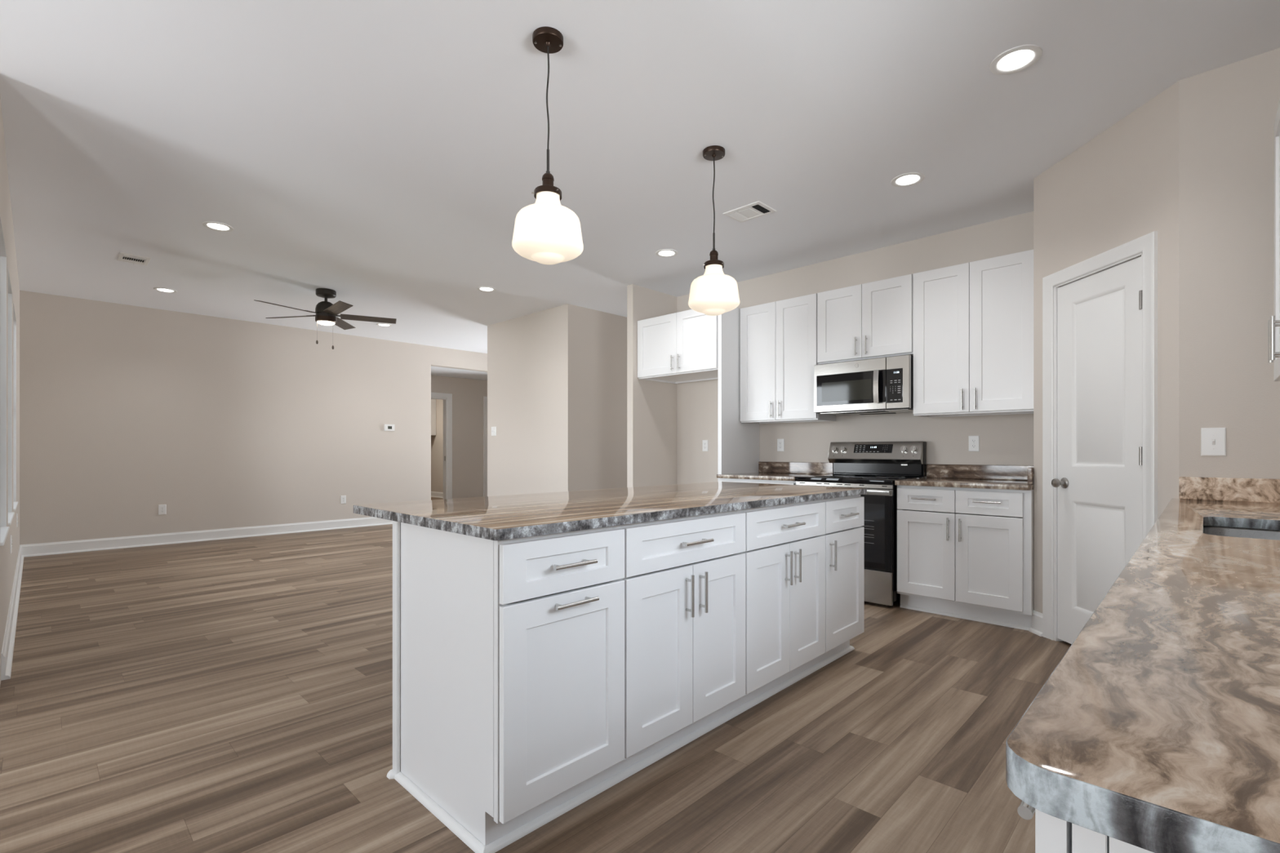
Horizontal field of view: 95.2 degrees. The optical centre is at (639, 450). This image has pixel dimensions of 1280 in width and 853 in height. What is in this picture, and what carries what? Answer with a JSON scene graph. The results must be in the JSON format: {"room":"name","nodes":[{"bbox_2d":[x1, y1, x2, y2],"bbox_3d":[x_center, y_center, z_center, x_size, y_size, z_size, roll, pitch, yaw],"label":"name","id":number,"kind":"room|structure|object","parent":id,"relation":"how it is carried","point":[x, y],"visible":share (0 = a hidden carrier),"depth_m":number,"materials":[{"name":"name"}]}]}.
{"room":"kitchen","nodes":[
{"label":"kitchen","id":0,"kind":"room"},
{"bbox_2d":[0,97,19,684],"bbox_3d":[-4.778,-0.285,4.359,5.210,2.800,0.140,0,0,44],"label":"wall","id":1,"kind":"structure","parent":0,"point":[8,562],"depth_m":3.41,"materials":[{"name":"beige paint"}]},
{"bbox_2d":[0,215,9,546],"bbox_3d":[-3.382,-0.338,3.024,0.887,1.575,0.142,0,0,44],"label":"window","id":2,"kind":"structure","parent":1,"relation":"in","point":[4,530],"depth_m":3.36,"materials":[{"name":"white paint"}]},
{"bbox_2d":[9,534,12,554],"bbox_3d":[-4.162,0.618,3.867,0.072,0.118,0.009,0,0,44],"label":"wall outlet","id":3,"kind":"object","parent":1,"relation":"attached to","point":[11,539],"visible":1,"depth_m":3.84,"materials":[{"name":"white plastic"}]},
{"bbox_2d":[8,270,14,525],"bbox_3d":[-4.188,-0.338,3.804,0.930,1.575,0.142,0,0,44],"label":"window","id":4,"kind":"structure","parent":1,"relation":"in","point":[11,514],"depth_m":4.16,"materials":[{"name":"white paint"}]},
{"bbox_2d":[0,545,23,680],"bbox_3d":[-4.791,1.050,4.490,4.730,0.130,0.031,0,0,44],"label":"baseboard","id":5,"kind":"structure","parent":1,"relation":"attached to","point":[7,650],"depth_m":3.51,"materials":[{"name":"white paint"}]},
{"bbox_2d":[13,302,17,511],"bbox_3d":[-5.078,-0.338,4.664,0.926,1.575,0.142,0,0,44],"label":"window","id":6,"kind":"structure","parent":1,"relation":"in","point":[15,502],"depth_m":5.02,"materials":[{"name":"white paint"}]},
{"bbox_2d":[16,513,17,527],"bbox_3d":[-5.442,0.607,5.104,0.072,0.118,0.009,0,0,44],"label":"wall outlet","id":7,"kind":"object","parent":1,"relation":"attached to","point":[16,513],"visible":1,"depth_m":5.09,"materials":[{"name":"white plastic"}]},
{"bbox_2d":[19,290,487,545],"bbox_3d":[-4.079,-0.285,8.730,0.140,2.800,7.397,0,0,44],"label":"wall","id":8,"kind":"structure","parent":0,"point":[126,411],"depth_m":7.23,"materials":[{"name":"beige paint"}]},
{"bbox_2d":[158,504,166,515],"bbox_3d":[-5.689,0.700,6.957,0.009,0.118,0.072,0,0,44],"label":"wall outlet","id":9,"kind":"object","parent":8,"relation":"attached to","point":[162,508],"visible":1,"depth_m":6.96,"materials":[{"name":"white plastic"}]},
{"bbox_2d":[20,516,392,557],"bbox_3d":[-4.017,1.050,8.670,0.031,0.130,7.117,0,0,44],"label":"baseboard","id":10,"kind":"structure","parent":8,"relation":"attached to","point":[114,543],"depth_m":7.12,"materials":[{"name":"white paint"}]},
{"bbox_2d":[340,495,346,503],"bbox_3d":[-4.274,0.703,8.420,0.009,0.118,0.072,0,0,44],"label":"wall outlet","id":11,"kind":"object","parent":8,"relation":"attached to","point":[343,498],"visible":1,"depth_m":8.41,"materials":[{"name":"white plastic"}]},
{"bbox_2d":[384,424,394,431],"bbox_3d":[-3.812,-0.355,8.887,0.025,0.100,0.150,0,0,44],"label":"thermostat","id":12,"kind":"object","parent":8,"relation":"attached to","point":[387,427],"visible":1,"depth_m":8.88,"materials":[{"name":"white plastic"}]},
{"bbox_2d":[431,399,443,492],"bbox_3d":[-5.061,-0.135,12.153,6.030,2.500,3.840,0,0,44],"label":"wall","id":13,"kind":"structure","parent":0,"point":[437,441],"depth_m":14.00,"materials":[{"name":"beige paint"}]},
{"bbox_2d":[431,399,435,435],"bbox_3d":[-5.347,-0.855,14.252,0.900,0.960,0.330,0,0,44],"label":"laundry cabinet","id":14,"kind":"object","parent":13,"relation":"attached to","point":[433,401],"visible":0.04,"depth_m":14.02,"materials":[{"name":"white paint"}]},
{"bbox_2d":[431,491,443,497],"bbox_3d":[-4.406,1.050,12.606,2.308,0.130,5.881,0,0,-12],"label":"baseboard","id":15,"kind":"structure","parent":13,"relation":"attached to","point":[433,494],"depth_m":14.00,"materials":[{"name":"white paint"}]},
{"bbox_2d":[431,375,487,498],"bbox_3d":[-3.713,-0.135,10.849,0.120,2.500,3.840,0,0,44],"label":"wall","id":16,"kind":"structure","parent":0,"point":[468,394],"depth_m":11.16,"materials":[{"name":"beige paint"}]},
{"bbox_2d":[431,392,452,499],"bbox_3d":[-3.920,0.022,10.622,0.141,2.185,1.015,0,0,44],"label":"door frame","id":17,"kind":"structure","parent":16,"relation":"in","point":[446,397],"depth_m":10.90,"materials":[{"name":"white paint"}]},
{"bbox_2d":[483,395,487,496],"bbox_3d":[-2.763,0.022,11.771,0.075,2.185,0.905,0,0,44],"label":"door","id":18,"kind":"structure","parent":16,"relation":"in","point":[485,398],"depth_m":11.44,"materials":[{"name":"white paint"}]},
{"bbox_2d":[0,497,1071,852],"bbox_3d":[-4.006,1.175,6.237,15.770,0.120,10.880,0,0,44],"label":"floor","id":19,"kind":"structure","parent":0,"point":[227,695],"depth_m":2.31,"materials":[{"name":"plastic"}]},
{"bbox_2d":[392,520,399,774],"bbox_3d":[-0.026,0.675,2.841,0.037,0.879,2.343,0,0,44],"label":"panel","id":20,"kind":"object","parent":19,"relation":"on","point":[396,525],"visible":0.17,"depth_m":1.99,"materials":[{"name":"white paint"}]},
{"bbox_2d":[400,522,624,845],"bbox_3d":[-0.420,0.675,1.935,0.664,0.879,0.464,0,0,44],"label":"base cabinet","id":21,"kind":"object","parent":19,"relation":"on","point":[512,651],"visible":0.86,"depth_m":1.73,"materials":[{"name":"white paint"}]},
{"bbox_2d":[386,645,854,852],"bbox_3d":[0.170,1.105,2.642,0.596,0.019,2.368,0,0,44],"label":"trim","id":22,"kind":"structure","parent":19,"relation":"on","point":[444,817],"depth_m":1.91,"materials":[{"name":"white paint"}]},
{"bbox_2d":[608,510,745,778],"bbox_3d":[-0.018,0.675,2.352,0.664,0.879,0.694,0,0,44],"label":"base cabinet","id":23,"kind":"object","parent":19,"relation":"on","point":[684,580],"visible":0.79,"depth_m":2.10,"materials":[{"name":"white paint"}]},
{"bbox_2d":[353,481,866,540],"bbox_3d":[0.086,0.221,2.728,1.001,0.030,2.367,0,0,44],"label":"countertop","id":24,"kind":"structure","parent":23,"relation":"on","point":[498,517],"depth_m":2.17,"materials":[{"name":"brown stone"}]},
{"bbox_2d":[717,307,759,481],"bbox_3d":[0.929,-0.105,5.449,0.041,2.440,0.622,0,0,44],"label":"end panel","id":25,"kind":"object","parent":19,"relation":"on","point":[738,442],"visible":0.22,"depth_m":5.32,"materials":[{"name":"white paint"}]},
{"bbox_2d":[719,478,796,484],"bbox_3d":[1.189,0.677,5.144,0.757,0.876,0.696,0,0,44],"label":"base cabinet","id":26,"kind":"object","parent":19,"relation":"on","point":[732,480],"visible":0.02,"depth_m":4.91,"materials":[{"name":"white paint"}]},
{"bbox_2d":[716,461,832,480],"bbox_3d":[1.189,0.171,5.155,0.776,0.136,0.682,0,0,44],"label":"countertop","id":27,"kind":"structure","parent":26,"relation":"on","point":[780,471],"depth_m":5.25,"materials":[{"name":"beige stone"}]},
{"bbox_2d":[729,499,825,711],"bbox_3d":[0.466,0.675,2.853,0.664,0.879,0.699,0,0,44],"label":"base cabinet","id":28,"kind":"object","parent":19,"relation":"on","point":[784,553],"visible":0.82,"depth_m":2.61,"materials":[{"name":"white paint"}]},
{"bbox_2d":[810,494,864,666],"bbox_3d":[0.868,0.675,3.268,0.664,0.879,0.458,0,0,44],"label":"base cabinet","id":29,"kind":"object","parent":19,"relation":"on","point":[844,535],"visible":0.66,"depth_m":3.06,"materials":[{"name":"white paint"}]},
{"bbox_2d":[795,440,926,606],"bbox_3d":[1.724,0.519,4.592,0.761,1.192,0.721,0,0,44],"label":"range","id":30,"kind":"object","parent":19,"relation":"on","point":[874,466],"visible":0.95,"depth_m":4.26,"materials":[{"name":"black metal"}]},
{"bbox_2d":[795,474,923,484],"bbox_3d":[1.719,0.221,4.590,0.758,0.036,0.640,0,0,44],"label":"cooktop","id":31,"kind":"object","parent":30,"relation":"in","point":[828,479],"depth_m":4.46,"materials":[{"name":"grey glass"}]},
{"bbox_2d":[855,445,879,452],"bbox_3d":[1.875,-0.018,4.816,0.195,0.053,0.020,0,0,44],"label":"control panel","id":32,"kind":"object","parent":30,"relation":"attached to","point":[858,448],"depth_m":4.82,"materials":[{"name":"black glass"}]},
{"bbox_2d":[897,484,1033,627],"bbox_3d":[2.308,0.677,4.062,0.804,0.876,0.696,0,0,44],"label":"base cabinet","id":33,"kind":"object","parent":19,"relation":"on","point":[968,552],"visible":0.93,"depth_m":3.81,"materials":[{"name":"white paint"}]},
{"bbox_2d":[894,463,1033,490],"bbox_3d":[2.313,0.171,4.069,0.806,0.136,0.682,0,0,44],"label":"countertop","id":34,"kind":"structure","parent":33,"relation":"on","point":[966,476],"depth_m":4.15,"materials":[{"name":"beige stone"}]},
{"bbox_2d":[900,604,1031,631],"bbox_3d":[2.143,1.105,3.893,0.790,0.019,0.019,0,0,44],"label":"trim","id":35,"kind":"structure","parent":33,"relation":"attached to","point":[956,615],"depth_m":3.87,"materials":[{"name":"white paint"}]},
{"bbox_2d":[1017,800,1153,852],"bbox_3d":[0.619,0.681,0.351,0.654,0.867,0.355,0,0,44],"label":"base cabinet","id":36,"kind":"object","parent":19,"relation":"on","point":[1053,834],"visible":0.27,"depth_m":0.42,"materials":[{"name":"white paint"}]},
{"bbox_3d":[1.091,0.682,0.839,0.654,0.867,0.998,0,0,44],"label":"base cabinet","id":37,"kind":"object","parent":19,"relation":"on","visible":0},
{"bbox_2d":[1005,476,1279,852],"bbox_3d":[1.581,0.182,1.333,0.636,0.131,3.157,0,0,44],"label":"countertop","id":38,"kind":"structure","parent":37,"relation":"on","point":[1157,730],"depth_m":0.51,"materials":[{"name":"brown stone"}]},
{"bbox_2d":[1203,525,1279,540],"bbox_3d":[1.830,0.352,1.586,0.469,0.206,0.641,0,0,44],"label":"sink","id":39,"kind":"object","parent":38,"relation":"in","point":[1242,532],"visible":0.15,"depth_m":1.89,"materials":[{"name":"metal"}]},
{"bbox_2d":[487,303,626,496],"bbox_3d":[-0.429,-0.285,8.322,1.714,2.800,2.910,0,0,44],"label":"wall","id":40,"kind":"structure","parent":0,"point":[557,376],"depth_m":7.10,"materials":[{"name":"beige paint"}]},
{"bbox_2d":[491,426,496,435],"bbox_3d":[-1.947,-0.261,7.755,0.115,0.118,0.016,0,0,44],"label":"light switch","id":41,"kind":"object","parent":40,"relation":"attached to","point":[493,428],"visible":1,"depth_m":7.75,"materials":[{"name":"white plastic"}]},
{"bbox_2d":[0,0,1279,380],"bbox_3d":[-4.006,-1.585,6.237,15.770,0.400,10.880,0,0,44],"label":"ceiling","id":42,"kind":"structure","parent":0,"point":[385,156],"depth_m":3.12,"materials":[{"name":"white paint"}]},
{"bbox_2d":[116,252,151,265],"bbox_3d":[-4.436,-1.670,5.123,0.285,0.030,0.205,0,0,44],"label":"ceiling vent","id":43,"kind":"object","parent":42,"relation":"in","point":[125,257],"visible":1,"depth_m":5.11,"materials":[{"name":"white plastic"}]},
{"bbox_2d":[153,287,177,293],"bbox_3d":[-4.965,-1.682,6.112,0.192,0.006,0.192,0,0,44],"label":"recessed light","id":44,"kind":"object","parent":42,"relation":"in","point":[160,289],"visible":1,"depth_m":6.10,"materials":[{"name":"white paint"}]},
{"bbox_2d":[202,221,233,231],"bbox_3d":[-3.163,-1.682,4.380,0.192,0.006,0.192,0,0,44],"label":"recessed light","id":45,"kind":"object","parent":42,"relation":"in","point":[214,225],"visible":1,"depth_m":4.37,"materials":[{"name":"white paint"}]},
{"bbox_2d":[253,288,395,349],"bbox_3d":[-3.274,-1.374,6.100,1.286,0.622,1.330,0,0,44],"label":"ceiling fan","id":46,"kind":"object","parent":42,"relation":"hanging from","point":[326,313],"visible":1,"depth_m":6.08,"materials":[{"name":"brown metal"}]},
{"bbox_2d":[376,323,391,326],"bbox_3d":[-3.416,-1.682,7.798,0.192,0.006,0.192,0,0,44],"label":"recessed light","id":47,"kind":"object","parent":42,"relation":"in","point":[378,324],"visible":1,"depth_m":7.78,"materials":[{"name":"white paint"}]},
{"bbox_2d":[476,286,496,291],"bbox_3d":[-1.595,-1.682,6.071,0.192,0.006,0.192,0,0,44],"label":"recessed light","id":48,"kind":"object","parent":42,"relation":"in","point":[480,288],"visible":1,"depth_m":6.05,"materials":[{"name":"white paint"}]},
{"bbox_2d":[511,26,583,264],"bbox_3d":[-0.375,-1.226,2.381,0.288,0.918,0.288,0,0,44],"label":"pendant light","id":49,"kind":"object","parent":42,"relation":"hanging from","point":[546,231],"visible":1,"depth_m":2.31,"materials":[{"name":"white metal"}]},
{"bbox_2d":[542,173,554,186],"bbox_3d":[-0.374,-1.096,2.381,0.049,0.066,0.050,0,0,44],"label":"socket","id":50,"kind":"object","parent":49,"relation":"attached to","point":[548,179],"depth_m":2.36,"materials":[{"name":"brown metal"}]},
{"bbox_2d":[655,248,677,257],"bbox_3d":[0.227,-1.682,4.970,0.192,0.006,0.192,0,0,44],"label":"recessed light","id":51,"kind":"object","parent":42,"relation":"in","point":[664,252],"visible":1,"depth_m":4.96,"materials":[{"name":"white paint"}]},
{"bbox_2d":[688,145,739,315],"bbox_3d":[0.415,-1.224,3.283,0.288,0.921,0.288,0,0,44],"label":"pendant light","id":52,"kind":"object","parent":42,"relation":"hanging from","point":[713,293],"visible":1,"depth_m":3.21,"materials":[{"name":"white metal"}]},
{"bbox_2d":[709,249,718,259],"bbox_3d":[0.416,-1.093,3.283,0.049,0.066,0.050,0,0,44],"label":"socket","id":53,"kind":"object","parent":52,"relation":"attached to","point":[713,254],"depth_m":3.26,"materials":[{"name":"brown metal"}]},
{"bbox_2d":[722,200,776,222],"bbox_3d":[0.772,-1.680,4.118,0.298,0.010,0.225,0,0,44],"label":"ceiling vent","id":54,"kind":"object","parent":42,"relation":"in","point":[757,209],"visible":1,"depth_m":4.10,"materials":[{"name":"white plastic"}]},
{"bbox_2d":[890,172,924,186],"bbox_3d":[1.661,-1.682,3.625,0.192,0.006,0.192,0,0,44],"label":"recessed light","id":55,"kind":"object","parent":42,"relation":"in","point":[909,179],"visible":1,"depth_m":3.62,"materials":[{"name":"white paint"}]},
{"bbox_2d":[989,44,1042,75],"bbox_3d":[1.617,-1.682,2.516,0.192,0.006,0.192,0,0,44],"label":"recessed light","id":56,"kind":"object","parent":42,"relation":"in","point":[1017,59],"visible":1,"depth_m":2.51,"materials":[{"name":"white paint"}]},
{"bbox_2d":[626,284,676,487],"bbox_3d":[0.924,-0.285,6.986,0.082,2.800,2.950,0,0,44],"label":"wall","id":57,"kind":"structure","parent":0,"point":[651,406],"depth_m":6.06,"materials":[{"name":"beige paint"}]},
{"bbox_2d":[676,211,1033,484],"bbox_3d":[2.152,-0.285,4.787,4.900,2.800,0.125,0,0,44],"label":"wall","id":58,"kind":"structure","parent":0,"point":[1004,439],"depth_m":4.87,"materials":[{"name":"beige paint"}]},
{"bbox_2d":[637,309,717,383],"bbox_3d":[0.537,-1.028,5.800,1.008,0.593,0.663,0,0,44],"label":"upper cabinet","id":59,"kind":"object","parent":58,"relation":"attached to","point":[679,347],"visible":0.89,"depth_m":5.59,"materials":[{"name":"white paint"}]},
{"bbox_2d":[702,440,707,451],"bbox_3d":[0.682,-0.055,6.115,0.072,0.118,0.009,0,0,44],"label":"wall outlet","id":60,"kind":"object","parent":58,"relation":"attached to","point":[704,442],"visible":1,"depth_m":6.11,"materials":[{"name":"white plastic"}]},
{"bbox_2d":[777,439,784,451],"bbox_3d":[1.323,-0.055,5.496,0.072,0.118,0.009,0,0,44],"label":"wall outlet","id":61,"kind":"object","parent":58,"relation":"attached to","point":[780,442],"visible":1,"depth_m":5.49,"materials":[{"name":"white plastic"}]},
{"bbox_2d":[740,293,835,423],"bbox_3d":[1.306,-0.790,5.246,0.766,1.058,0.390,0,0,44],"label":"upper cabinet","id":62,"kind":"object","parent":58,"relation":"attached to","point":[779,339],"visible":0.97,"depth_m":5.12,"materials":[{"name":"white paint"}]},
{"bbox_2d":[758,461,832,474],"bbox_3d":[1.425,0.155,5.386,0.758,0.105,0.024,0,0,44],"label":"backsplash","id":63,"kind":"structure","parent":58,"relation":"attached to","point":[806,468],"depth_m":5.36,"materials":[{"name":"brown stone"}]},
{"bbox_2d":[817,274,913,364],"bbox_3d":[1.857,-1.021,4.713,0.762,0.596,0.390,0,0,44],"label":"upper cabinet","id":64,"kind":"object","parent":58,"relation":"attached to","point":[873,319],"visible":0.91,"depth_m":4.57,"materials":[{"name":"white paint"}]},
{"bbox_2d":[813,354,913,415],"bbox_3d":[1.833,-0.508,4.689,0.760,0.406,0.458,0,0,44],"label":"microwave","id":65,"kind":"object","parent":64,"relation":"attached to","point":[881,385],"visible":1,"depth_m":4.54,"materials":[{"name":"silver metal"}]},
{"bbox_2d":[913,249,1033,417],"bbox_3d":[2.418,-0.790,4.170,0.796,1.058,0.390,0,0,44],"label":"upper cabinet","id":66,"kind":"object","parent":58,"relation":"attached to","point":[973,322],"visible":0.77,"depth_m":4.05,"materials":[{"name":"white paint"}]},
{"bbox_2d":[968,435,979,451],"bbox_3d":[2.494,-0.055,4.363,0.072,0.118,0.009,0,0,44],"label":"wall outlet","id":67,"kind":"object","parent":58,"relation":"attached to","point":[974,441],"visible":1,"depth_m":4.36,"materials":[{"name":"white plastic"}]},
{"bbox_2d":[926,463,1033,480],"bbox_3d":[2.533,0.155,4.314,0.782,0.105,0.024,0,0,44],"label":"backsplash","id":68,"kind":"structure","parent":58,"relation":"attached to","point":[944,471],"depth_m":4.32,"materials":[{"name":"brown stone"}]},
{"bbox_2d":[1033,80,1178,613],"bbox_3d":[2.498,-0.285,3.136,0.110,2.800,0.956,0,0,-1],"label":"wall","id":69,"kind":"structure","parent":0,"point":[1120,187],"depth_m":2.94,"materials":[{"name":"beige paint"}]},
{"bbox_2d":[1028,610,1042,636],"bbox_3d":[2.428,1.050,3.134,0.031,0.130,0.956,0,0,-1],"label":"baseboard","id":70,"kind":"structure","parent":69,"relation":"attached to","point":[1037,617],"depth_m":3.56,"materials":[{"name":"white paint"}]},
{"bbox_2d":[1042,231,1157,644],"bbox_3d":[2.468,0.037,3.137,0.170,2.155,0.746,0,0,-1],"label":"door","id":71,"kind":"structure","parent":69,"relation":"in","point":[1100,312],"depth_m":3.15,"materials":[{"name":"white paint"}]},
{"bbox_2d":[1178,48,1279,479],"bbox_3d":[2.763,-0.285,2.436,0.754,2.800,0.116,0,0,44],"label":"wall","id":72,"kind":"structure","parent":0,"point":[1227,113],"depth_m":2.55,"materials":[{"name":"beige paint"}]},
{"bbox_2d":[1200,427,1226,456],"bbox_3d":[2.526,-0.040,2.573,0.079,0.124,0.016,0,0,44],"label":"light switch","id":73,"kind":"object","parent":72,"relation":"attached to","point":[1213,440],"visible":1,"depth_m":2.58,"materials":[{"name":"white plastic"}]},
{"bbox_2d":[1178,476,1279,503],"bbox_3d":[2.663,0.168,2.434,0.611,0.101,0.026,0,0,44],"label":"backsplash","id":74,"kind":"structure","parent":72,"relation":"attached to","point":[1219,489],"depth_m":2.52,"materials":[{"name":"beige stone"}]},
{"bbox_3d":[0.869,-0.285,0.036,0.140,2.800,8.740,0,0,44],"label":"wall","id":75,"kind":"structure","parent":0,"visible":0},
{"bbox_2d":[1267,98,1279,381],"bbox_3d":[2.313,-0.780,1.897,0.368,1.020,0.860,0,0,44],"label":"upper cabinet","id":76,"kind":"object","parent":75,"relation":"attached to","point":[1273,324],"visible":1,"depth_m":2.25,"materials":[{"name":"white paint"}]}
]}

